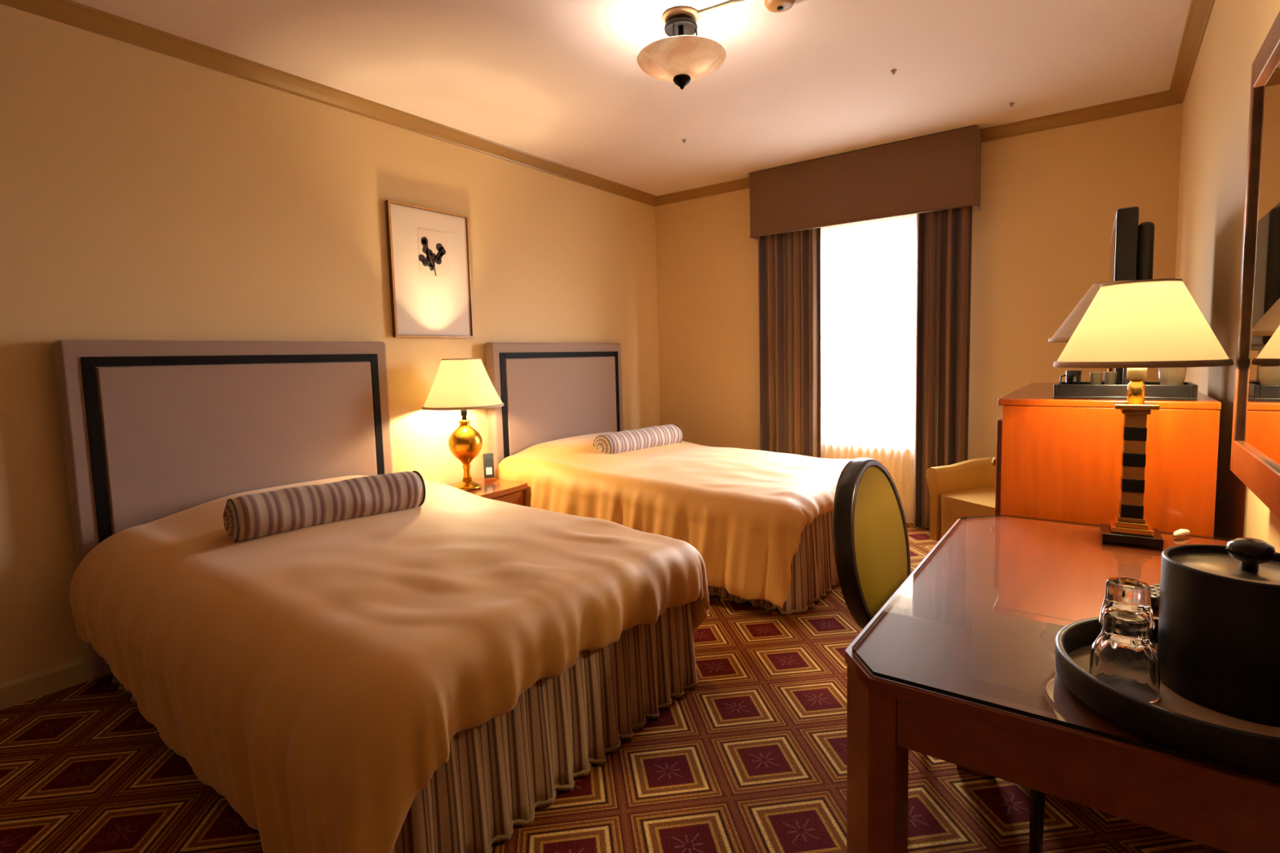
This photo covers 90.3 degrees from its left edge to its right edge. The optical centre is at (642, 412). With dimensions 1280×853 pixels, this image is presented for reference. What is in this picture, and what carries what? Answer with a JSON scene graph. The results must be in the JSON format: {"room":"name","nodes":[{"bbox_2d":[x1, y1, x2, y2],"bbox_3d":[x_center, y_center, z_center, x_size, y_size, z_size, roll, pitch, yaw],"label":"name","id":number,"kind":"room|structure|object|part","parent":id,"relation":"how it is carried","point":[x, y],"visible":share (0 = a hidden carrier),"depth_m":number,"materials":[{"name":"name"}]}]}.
{"room":"hotel room","nodes":[
{"label":"hotel room","id":0,"kind":"room"},
{"bbox_2d":[0,3,660,682],"bbox_3d":[-2.048,-0.271,2.769,0.120,2.600,7.300,2,6,36],"label":"wall","id":1,"kind":"structure","parent":0,"point":[145,194],"depth_m":2.84,"materials":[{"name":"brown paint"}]},
{"bbox_2d":[0,656,93,710],"bbox_3d":[-1.961,0.978,2.836,0.016,0.096,7.300,2,6,36],"label":"baseboard","id":2,"kind":"structure","parent":1,"relation":"attached to","point":[22,689],"depth_m":2.41,"materials":[{"name":"beige paint"}]},
{"bbox_2d":[0,0,657,206],"bbox_3d":[-2.006,-1.530,2.607,0.064,0.066,7.300,2,6,36],"label":"trim","id":3,"kind":"structure","parent":1,"relation":"attached to","point":[69,12],"depth_m":3.02,"materials":[{"name":"brown wood"}]},
{"bbox_2d":[385,200,474,337],"bbox_3d":[-1.231,-0.817,3.734,0.029,0.746,0.544,2,6,36],"label":"framed print","id":4,"kind":"object","parent":1,"relation":"attached to","point":[428,249],"visible":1,"depth_m":3.71,"materials":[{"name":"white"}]},
{"bbox_2d":[0,523,1216,852],"bbox_3d":[-0.513,1.124,1.846,3.770,0.100,7.620,2,6,36],"label":"floor","id":5,"kind":"structure","parent":0,"point":[752,757],"depth_m":1.83,"materials":[{"name":"carpet"}]},
{"bbox_2d":[53,339,697,852],"bbox_3d":[-0.988,0.365,2.408,2.044,1.340,1.362,2,6,36],"label":"bed","id":6,"kind":"object","parent":5,"relation":"on","point":[153,430],"visible":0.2,"depth_m":2.49,"materials":[{"name":"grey fabric"}]},
{"bbox_3d":[-1.789,0.327,2.974,0.082,1.320,1.340,2,6,36],"label":"headboard","id":7,"kind":"part","parent":6,"relation":"part of","materials":[{"name":"brown fabric"}]},
{"bbox_3d":[-1.755,0.322,2.949,0.010,1.174,1.216,2,6,36],"label":"headboard trim","id":8,"kind":"part","parent":6,"relation":"part of","materials":[{"name":"black wood"}]},
{"bbox_3d":[-1.752,0.333,2.949,0.015,1.112,1.128,2,6,36],"label":"headboard panel","id":9,"kind":"part","parent":6,"relation":"part of","materials":[{"name":"brown fabric"}]},
{"bbox_2d":[69,475,709,852],"bbox_3d":[-0.918,0.687,2.390,1.985,0.658,1.495,2,6,36],"label":"comforter","id":10,"kind":"object","parent":6,"relation":"on","point":[317,678],"visible":0.84,"depth_m":1.75,"materials":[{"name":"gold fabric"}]},
{"bbox_2d":[222,471,426,542],"bbox_3d":[-1.231,0.359,2.537,0.172,0.172,0.746,3,7,44],"label":"bolster pillow","id":11,"kind":"object","parent":10,"relation":"on","point":[252,516],"visible":0.92,"depth_m":2.44,"materials":[{"name":"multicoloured fabric"}]},
{"bbox_2d":[446,476,527,506],"bbox_3d":[-1.008,0.683,3.713,0.472,0.485,0.610,2,6,36],"label":"nightstand","id":12,"kind":"object","parent":5,"relation":"on","point":[505,491],"visible":0.11,"depth_m":3.73,"materials":[{"name":"brown wood"}]},
{"bbox_2d":[422,358,503,491],"bbox_3d":[-1.027,0.065,3.674,0.456,0.754,0.456,2,6,36],"label":"table lamp","id":13,"kind":"object","parent":12,"relation":"on","point":[463,384],"visible":1,"depth_m":3.55,"materials":[{"name":"polished brass"},{"name":"fabric"}]},
{"bbox_3d":[-1.036,-0.307,3.642,0.218,0.007,0.218,2,6,36],"label":"shade trim","id":14,"kind":"part","parent":13,"relation":"part of","materials":[{"name":"beige fabric"}]},
{"bbox_3d":[-1.029,-0.041,3.665,0.456,0.014,0.456,2,6,36],"label":"shade trim","id":15,"kind":"part","parent":13,"relation":"part of","materials":[{"name":"beige fabric"}]},
{"bbox_3d":[-1.033,-0.173,3.654,0.450,0.272,0.450,2,6,36],"label":"lamp shade","id":16,"kind":"part","parent":13,"relation":"part of","materials":[{"name":"beige fabric"}]},
{"bbox_2d":[460,409,466,419],"bbox_3d":[-1.028,0.003,3.669,0.034,0.071,0.034,2,6,36],"label":"socket","id":17,"kind":"object","parent":13,"relation":"attached to","point":[464,412],"depth_m":3.66,"materials":[{"name":"brown metal"}]},
{"bbox_2d":[483,453,495,482],"bbox_3d":[-0.945,0.336,3.920,0.070,0.167,0.115,-3,5,-16],"label":"cordless phone","id":18,"kind":"object","parent":12,"relation":"on","point":[488,460],"visible":1,"depth_m":3.93,"materials":[{"name":"grey plastic"}]},
{"bbox_3d":[-0.863,0.559,3.594,0.042,0.145,0.540,2,6,36],"label":"drawer","id":19,"kind":"part","parent":12,"relation":"part of","materials":[{"name":"brown wood"}]},
{"bbox_2d":[484,342,839,615],"bbox_3d":[0.255,0.194,4.037,2.134,1.340,1.389,2,6,36],"label":"bed","id":20,"kind":"object","parent":5,"relation":"on","point":[548,392],"visible":0.16,"depth_m":4.29,"materials":[{"name":"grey fabric"}]},
{"bbox_3d":[-0.575,0.153,4.639,0.082,1.320,1.344,2,6,36],"label":"headboard","id":21,"kind":"part","parent":20,"relation":"part of","materials":[{"name":"brown fabric"}]},
{"bbox_3d":[-0.541,0.147,4.614,0.010,1.174,1.220,2,6,36],"label":"headboard trim","id":22,"kind":"part","parent":20,"relation":"part of","materials":[{"name":"black wood"}]},
{"bbox_3d":[-0.538,0.159,4.614,0.015,1.112,1.132,2,6,36],"label":"headboard panel","id":23,"kind":"part","parent":20,"relation":"part of","materials":[{"name":"brown fabric"}]},
{"bbox_2d":[494,431,851,608],"bbox_3d":[0.310,0.493,4.021,2.047,0.619,1.619,2,6,36],"label":"comforter","id":24,"kind":"object","parent":20,"relation":"on","point":[745,512],"visible":0.71,"depth_m":3.36,"materials":[{"name":"beige fabric"}]},
{"bbox_2d":[593,423,683,453],"bbox_3d":[-0.012,0.190,4.338,0.172,0.171,0.806,3,6,40],"label":"bolster pillow","id":25,"kind":"object","parent":24,"relation":"on","point":[624,441],"visible":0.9,"depth_m":4.22,"materials":[{"name":"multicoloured fabric"}]},
{"bbox_2d":[832,457,1045,852],"bbox_3d":[0.839,0.594,1.733,0.551,0.909,0.436,3,6,40],"label":"chair","id":26,"kind":"object","parent":5,"relation":"on","point":[870,537],"visible":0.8,"depth_m":1.74,"materials":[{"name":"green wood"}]},
{"bbox_3d":[0.673,0.386,1.850,0.134,0.506,0.436,3,6,40],"label":"frame","id":27,"kind":"part","parent":26,"relation":"part of","materials":[{"name":"black wood"}]},
{"bbox_2d":[853,466,906,617],"bbox_3d":[0.691,0.386,1.835,0.084,0.472,0.402,3,6,40],"label":"cushion","id":28,"kind":"object","parent":26,"relation":"on","point":[880,526],"depth_m":1.77,"materials":[{"name":"yellow fabric"}]},
{"bbox_3d":[0.913,0.876,1.471,0.036,0.385,0.038,3,6,40],"label":"leg","id":29,"kind":"part","parent":26,"relation":"part of","materials":[{"name":"black wood"}]},
{"bbox_2d":[925,457,996,541],"bbox_3d":[2.095,0.571,3.583,0.625,0.572,0.710,-3,5,-22],"label":"armchair","id":30,"kind":"object","parent":5,"relation":"on","point":[967,488],"visible":0.32,"depth_m":3.73,"materials":[{"name":"beige fabric"}]},
{"bbox_3d":[2.067,0.661,3.578,0.540,0.175,0.526,-3,5,-22],"label":"seat","id":31,"kind":"part","parent":30,"relation":"part of","materials":[{"name":"beige fabric"}]},
{"bbox_2d":[941,488,995,517],"bbox_3d":[2.054,0.524,3.563,0.540,0.099,0.522,-3,5,-22],"label":"seat cushion","id":32,"kind":"object","parent":30,"relation":"on","point":[955,502],"depth_m":3.58,"materials":[{"name":"beige fabric"}]},
{"bbox_2d":[844,514,1279,852],"bbox_3d":[0.868,0.712,1.264,0.607,0.750,1.125,2,6,36],"label":"desk","id":33,"kind":"object","parent":5,"relation":"on","point":[957,666],"visible":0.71,"depth_m":0.93,"materials":[{"name":"brown wood"}]},
{"bbox_3d":[0.358,0.761,0.997,0.090,0.724,0.080,2,6,36],"label":"leg","id":34,"kind":"part","parent":33,"relation":"part of","materials":[{"name":"brown wood"}]},
{"bbox_3d":[0.959,0.674,1.830,0.080,0.724,0.068,2,6,36],"label":"leg","id":35,"kind":"part","parent":33,"relation":"part of","materials":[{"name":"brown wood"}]},
{"bbox_2d":[1053,278,1233,547],"bbox_3d":[1.168,0.000,1.508,0.334,0.610,0.334,2,6,33],"label":"table lamp","id":36,"kind":"object","parent":33,"relation":"on","point":[1137,326],"visible":1,"depth_m":1.43,"materials":[{"name":"beige fabric"}]},
{"bbox_3d":[1.167,-0.017,1.507,0.084,0.011,0.080,2,6,33],"label":"capital plate","id":37,"kind":"part","parent":36,"relation":"part of","materials":[{"name":"gold metal"}]},
{"bbox_2d":[1126,368,1146,379],"bbox_3d":[1.165,-0.101,1.500,0.038,0.042,0.038,2,6,33],"label":"socket","id":38,"kind":"object","parent":36,"relation":"attached to","point":[1131,373],"depth_m":1.49,"materials":[{"name":"beige"}]},
{"bbox_3d":[1.160,-0.300,1.482,0.150,0.007,0.150,2,6,33],"label":"shade trim","id":39,"kind":"part","parent":36,"relation":"part of","materials":[{"name":"beige fabric"}]},
{"bbox_3d":[1.163,-0.208,1.490,0.328,0.188,0.328,2,6,33],"label":"lamp shade","id":40,"kind":"part","parent":36,"relation":"part of","materials":[{"name":"beige fabric"}]},
{"bbox_3d":[1.165,-0.117,1.498,0.334,0.014,0.334,2,6,33],"label":"shade trim","id":41,"kind":"part","parent":36,"relation":"part of","materials":[{"name":"beige fabric"}]},
{"bbox_2d":[1150,582,1159,607],"bbox_3d":[0.951,0.330,1.167,0.120,0.022,0.040,-4,5,-26],"label":"remote control","id":42,"kind":"object","parent":33,"relation":"on","point":[1155,588],"visible":0.31,"depth_m":1.13,"materials":[{"name":"black plastic"}]},
{"bbox_2d":[1054,617,1279,777],"bbox_3d":[0.741,0.354,0.832,0.340,0.043,0.340,2,6,36],"label":"round tray","id":43,"kind":"object","parent":33,"relation":"on","point":[1175,722],"visible":0.5,"depth_m":0.76,"materials":[{"name":"black"}]},
{"bbox_2d":[1088,608,1160,703],"bbox_3d":[0.642,0.319,0.847,0.076,0.100,0.076,2,6,36],"label":"drinking glass","id":44,"kind":"object","parent":43,"relation":"on","point":[1123,656],"visible":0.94,"depth_m":0.82,"materials":[{"name":"clear glass"}]},
{"bbox_2d":[1097,577,1155,649],"bbox_3d":[0.710,0.303,0.933,0.068,0.112,0.068,2,6,36],"label":"drinking glass","id":45,"kind":"object","parent":44,"relation":"on","point":[1130,594],"visible":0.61,"depth_m":0.91,"materials":[{"name":"clear glass"}]},
{"bbox_2d":[1156,537,1279,727],"bbox_3d":[0.785,0.264,0.827,0.176,0.204,0.176,2,6,36],"label":"ice bucket","id":46,"kind":"object","parent":43,"relation":"on","point":[1219,634],"visible":0.98,"depth_m":0.79,"materials":[{"name":"black"}]},
{"bbox_3d":[0.784,0.206,0.822,0.161,0.008,0.161,2,6,36],"label":"lid","id":47,"kind":"part","parent":46,"relation":"part of","materials":[{"name":"black metal"}]},
{"bbox_3d":[0.783,0.183,0.820,0.048,0.040,0.046,2,6,36],"label":"lid knob","id":48,"kind":"part","parent":46,"relation":"part of","materials":[{"name":"black paint"}]},
{"bbox_2d":[1173,528,1190,537],"bbox_3d":[1.308,0.291,1.545,0.060,0.017,0.018,-4,5,-25],"label":"switch","id":49,"kind":"object","parent":33,"relation":"on","point":[1181,532],"visible":1,"depth_m":1.54,"materials":[{"name":"white plastic"}]},
{"bbox_3d":[1.392,0.689,1.524,0.056,0.724,0.080,2,6,36],"label":"leg","id":50,"kind":"part","parent":33,"relation":"part of","materials":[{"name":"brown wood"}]},
{"bbox_2d":[991,382,1221,537],"bbox_3d":[1.530,0.456,2.174,0.516,1.071,1.020,2,6,36],"label":"dresser","id":51,"kind":"object","parent":5,"relation":"on","point":[1060,460],"visible":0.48,"depth_m":1.73,"materials":[{"name":"brown wood"}]},
{"bbox_3d":[1.119,0.155,2.007,0.028,0.026,0.025,2,6,36],"label":"knob","id":52,"kind":"part","parent":51,"relation":"part of","materials":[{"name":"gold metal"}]},
{"bbox_3d":[1.199,0.149,2.082,0.016,0.295,0.475,2,6,36],"label":"drawer","id":53,"kind":"part","parent":51,"relation":"part of","materials":[{"name":"brown wood"}]},
{"bbox_2d":[1048,280,1133,371],"bbox_3d":[1.426,-0.227,1.934,0.326,0.335,0.326,2,6,36],"label":"table lamp","id":54,"kind":"object","parent":51,"relation":"on","point":[1064,334],"visible":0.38,"depth_m":1.92,"materials":[{"name":"beige fabric"}]},
{"bbox_3d":[1.426,-0.226,1.934,0.326,0.012,0.326,2,6,36],"label":"shade trim","id":55,"kind":"part","parent":54,"relation":"part of","materials":[{"name":"beige fabric"}]},
{"bbox_3d":[1.423,-0.308,1.927,0.321,0.169,0.321,2,6,36],"label":"lamp shade","id":56,"kind":"part","parent":54,"relation":"part of","materials":[{"name":"beige fabric"}]},
{"bbox_3d":[1.421,-0.391,1.920,0.104,0.006,0.104,2,6,36],"label":"shade trim","id":57,"kind":"part","parent":54,"relation":"part of","materials":[{"name":"beige fabric"}]},
{"bbox_2d":[1053,382,1198,400],"bbox_3d":[1.329,-0.062,1.766,0.306,0.041,0.173,2,6,36],"label":"serving tray","id":58,"kind":"object","parent":51,"relation":"on","point":[1154,391],"visible":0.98,"depth_m":1.70,"materials":[{"name":"black paint"}]},
{"bbox_2d":[1059,370,1081,384],"bbox_3d":[1.236,-0.088,1.834,0.038,0.066,0.048,-3,5,-22],"label":"coffee mug","id":59,"kind":"object","parent":58,"relation":"on","point":[1073,377],"visible":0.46,"depth_m":1.81,"materials":[{"name":"black ceramic"}]},
{"bbox_3d":[1.218,-0.091,1.843,0.018,0.041,0.005,2,6,36],"label":"mug handle","id":60,"kind":"part","parent":59,"relation":"part of","materials":[{"name":"black ceramic"}]},
{"bbox_2d":[1089,372,1102,384],"bbox_3d":[1.275,-0.084,1.790,0.031,0.062,0.031,2,6,36],"label":"paper cup","id":61,"kind":"object","parent":58,"relation":"on","point":[1095,378],"visible":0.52,"depth_m":1.78,"materials":[{"name":"white paper"}]},
{"bbox_2d":[1103,371,1117,384],"bbox_3d":[1.314,-0.084,1.787,0.031,0.062,0.031,2,6,36],"label":"paper cup","id":62,"kind":"object","parent":58,"relation":"on","point":[1110,377],"visible":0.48,"depth_m":1.77,"materials":[{"name":"white paper"}]},
{"bbox_2d":[1122,368,1129,384],"bbox_3d":[1.342,-0.090,1.753,0.028,0.078,0.050,2,6,36],"label":"box","id":63,"kind":"object","parent":58,"relation":"on","point":[1125,381],"visible":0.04,"depth_m":1.74,"materials":[{"name":"black plastic"}]},
{"bbox_2d":[1158,367,1186,384],"bbox_3d":[1.414,-0.085,1.704,0.059,0.072,0.065,-2,5,-3],"label":"cup","id":64,"kind":"object","parent":58,"relation":"on","point":[1166,375],"visible":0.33,"depth_m":1.68,"materials":[{"name":"white ceramic"}]},
{"bbox_2d":[1102,206,1155,382],"bbox_3d":[1.754,-0.390,2.322,0.198,0.576,0.758,2,6,35],"label":"television","id":65,"kind":"object","parent":51,"relation":"on","point":[1131,243],"visible":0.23,"depth_m":2.01,"materials":[{"name":"black plastic"}]},
{"bbox_3d":[1.786,-0.433,2.295,0.043,0.402,0.675,2,6,35],"label":"casing","id":66,"kind":"part","parent":65,"relation":"part of","materials":[{"name":"black plastic"}]},
{"bbox_2d":[71,0,1191,195],"bbox_3d":[-0.582,-1.565,1.615,3.770,0.100,7.620,2,6,36],"label":"ceiling","id":67,"kind":"structure","parent":0,"point":[561,82],"depth_m":3.03,"materials":[{"name":"white paint"}]},
{"bbox_2d":[637,6,726,89],"bbox_3d":[0.160,-1.474,2.608,0.364,0.289,0.364,2,6,36],"label":"ceiling lamp","id":68,"kind":"object","parent":67,"relation":"attached to","point":[681,58],"visible":1,"depth_m":2.54,"materials":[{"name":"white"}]},
{"bbox_3d":[0.099,-1.498,2.509,0.007,0.122,0.119,2,6,32],"label":"arm","id":69,"kind":"part","parent":68,"relation":"part of","materials":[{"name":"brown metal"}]},
{"bbox_3d":[0.160,-1.481,2.608,0.036,0.195,0.036,2,6,36],"label":"stem","id":70,"kind":"part","parent":68,"relation":"part of","materials":[{"name":"brown metal"}]},
{"bbox_3d":[0.161,-1.422,2.613,0.364,0.078,0.364,2,6,36],"label":"lamp shade","id":71,"kind":"part","parent":68,"relation":"part of","materials":[{"name":"white glass"}]},
{"bbox_2d":[696,0,746,14],"bbox_3d":[0.323,-1.606,2.506,0.238,0.014,0.015,1,6,28],"label":"cable conduit","id":72,"kind":"object","parent":67,"relation":"attached to","point":[732,1],"visible":1,"depth_m":2.51,"materials":[{"name":"beige"}]},
{"bbox_2d":[764,0,795,12],"bbox_3d":[0.538,-1.597,2.484,0.120,0.041,0.120,2,6,36],"label":"smoke detector","id":73,"kind":"object","parent":67,"relation":"attached to","point":[773,6],"visible":1,"depth_m":2.47,"materials":[{"name":"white plastic"}]},
{"bbox_2d":[890,69,896,75],"bbox_3d":[1.244,-1.686,3.150,0.028,0.015,0.028,2,6,36],"label":"sprinkler head","id":74,"kind":"object","parent":67,"relation":"attached to","point":[893,71],"visible":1,"depth_m":3.15},
{"bbox_2d":[655,103,1182,460],"bbox_3d":[1.631,-0.533,4.717,3.770,2.600,0.200,2,6,36],"label":"wall","id":75,"kind":"structure","parent":0,"point":[1051,199],"depth_m":4.07,"materials":[{"name":"brown paint"}]},
{"bbox_2d":[749,124,981,239],"bbox_3d":[1.494,-1.567,4.466,1.558,0.482,0.181,2,6,36],"label":"curtain valance","id":76,"kind":"object","parent":75,"relation":"attached to","point":[942,171],"visible":0.93,"depth_m":4.32,"materials":[{"name":"brown fabric"}]},
{"bbox_2d":[758,227,821,457],"bbox_3d":[1.116,-0.340,4.845,0.494,2.181,0.069,2,6,36],"label":"curtain","id":77,"kind":"object","parent":76,"relation":"hanging from","point":[789,280],"visible":0.75,"depth_m":4.82,"materials":[{"name":"brown fabric"}]},
{"bbox_2d":[913,205,972,528],"bbox_3d":[1.982,-0.303,4.217,0.334,2.190,0.066,2,6,36],"label":"curtain","id":78,"kind":"object","parent":76,"relation":"hanging from","point":[944,237],"visible":0.76,"depth_m":4.20,"materials":[{"name":"brown fabric"}]},
{"bbox_2d":[820,213,916,523],"bbox_3d":[1.604,-0.345,4.562,0.920,2.225,0.032,2,6,36],"label":"sheer curtain","id":79,"kind":"object","parent":75,"relation":"hanging from","point":[868,268],"visible":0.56,"depth_m":4.53,"materials":[{"name":"white fabric"}]},
{"bbox_2d":[655,90,1182,206],"bbox_3d":[1.521,-1.783,4.503,3.530,0.066,0.064,2,6,36],"label":"trim","id":80,"kind":"structure","parent":75,"relation":"attached to","point":[1162,99],"depth_m":3.83,"materials":[{"name":"brown wood"}]},
{"bbox_2d":[1174,0,1279,553],"bbox_3d":[0.905,-0.163,0.627,0.120,2.600,7.300,2,6,36],"label":"wall","id":81,"kind":"structure","parent":0,"point":[1215,112],"depth_m":2.09,"materials":[{"name":"brown paint"}]},
{"bbox_2d":[1168,0,1215,102],"bbox_3d":[0.798,-1.428,0.573,0.064,0.066,7.300,2,6,36],"label":"trim","id":82,"kind":"structure","parent":81,"relation":"attached to","point":[1199,13],"depth_m":2.88,"materials":[{"name":"brown wood"}]},
{"bbox_2d":[1230,10,1279,519],"bbox_3d":[0.817,-0.232,0.665,0.064,0.875,1.750,2,6,36],"label":"wall mirror","id":83,"kind":"object","parent":81,"relation":"attached to","point":[1255,460],"visible":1,"depth_m":1.24,"materials":[{"name":"brown wood"}]},
{"bbox_2d":[1240,52,1279,468],"bbox_3d":[0.802,-0.238,0.676,0.006,0.743,1.694,2,6,36],"label":"mirror glass","id":84,"kind":"object","parent":83,"relation":"attached to","point":[1260,294],"depth_m":1.24,"materials":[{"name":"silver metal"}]}
]}

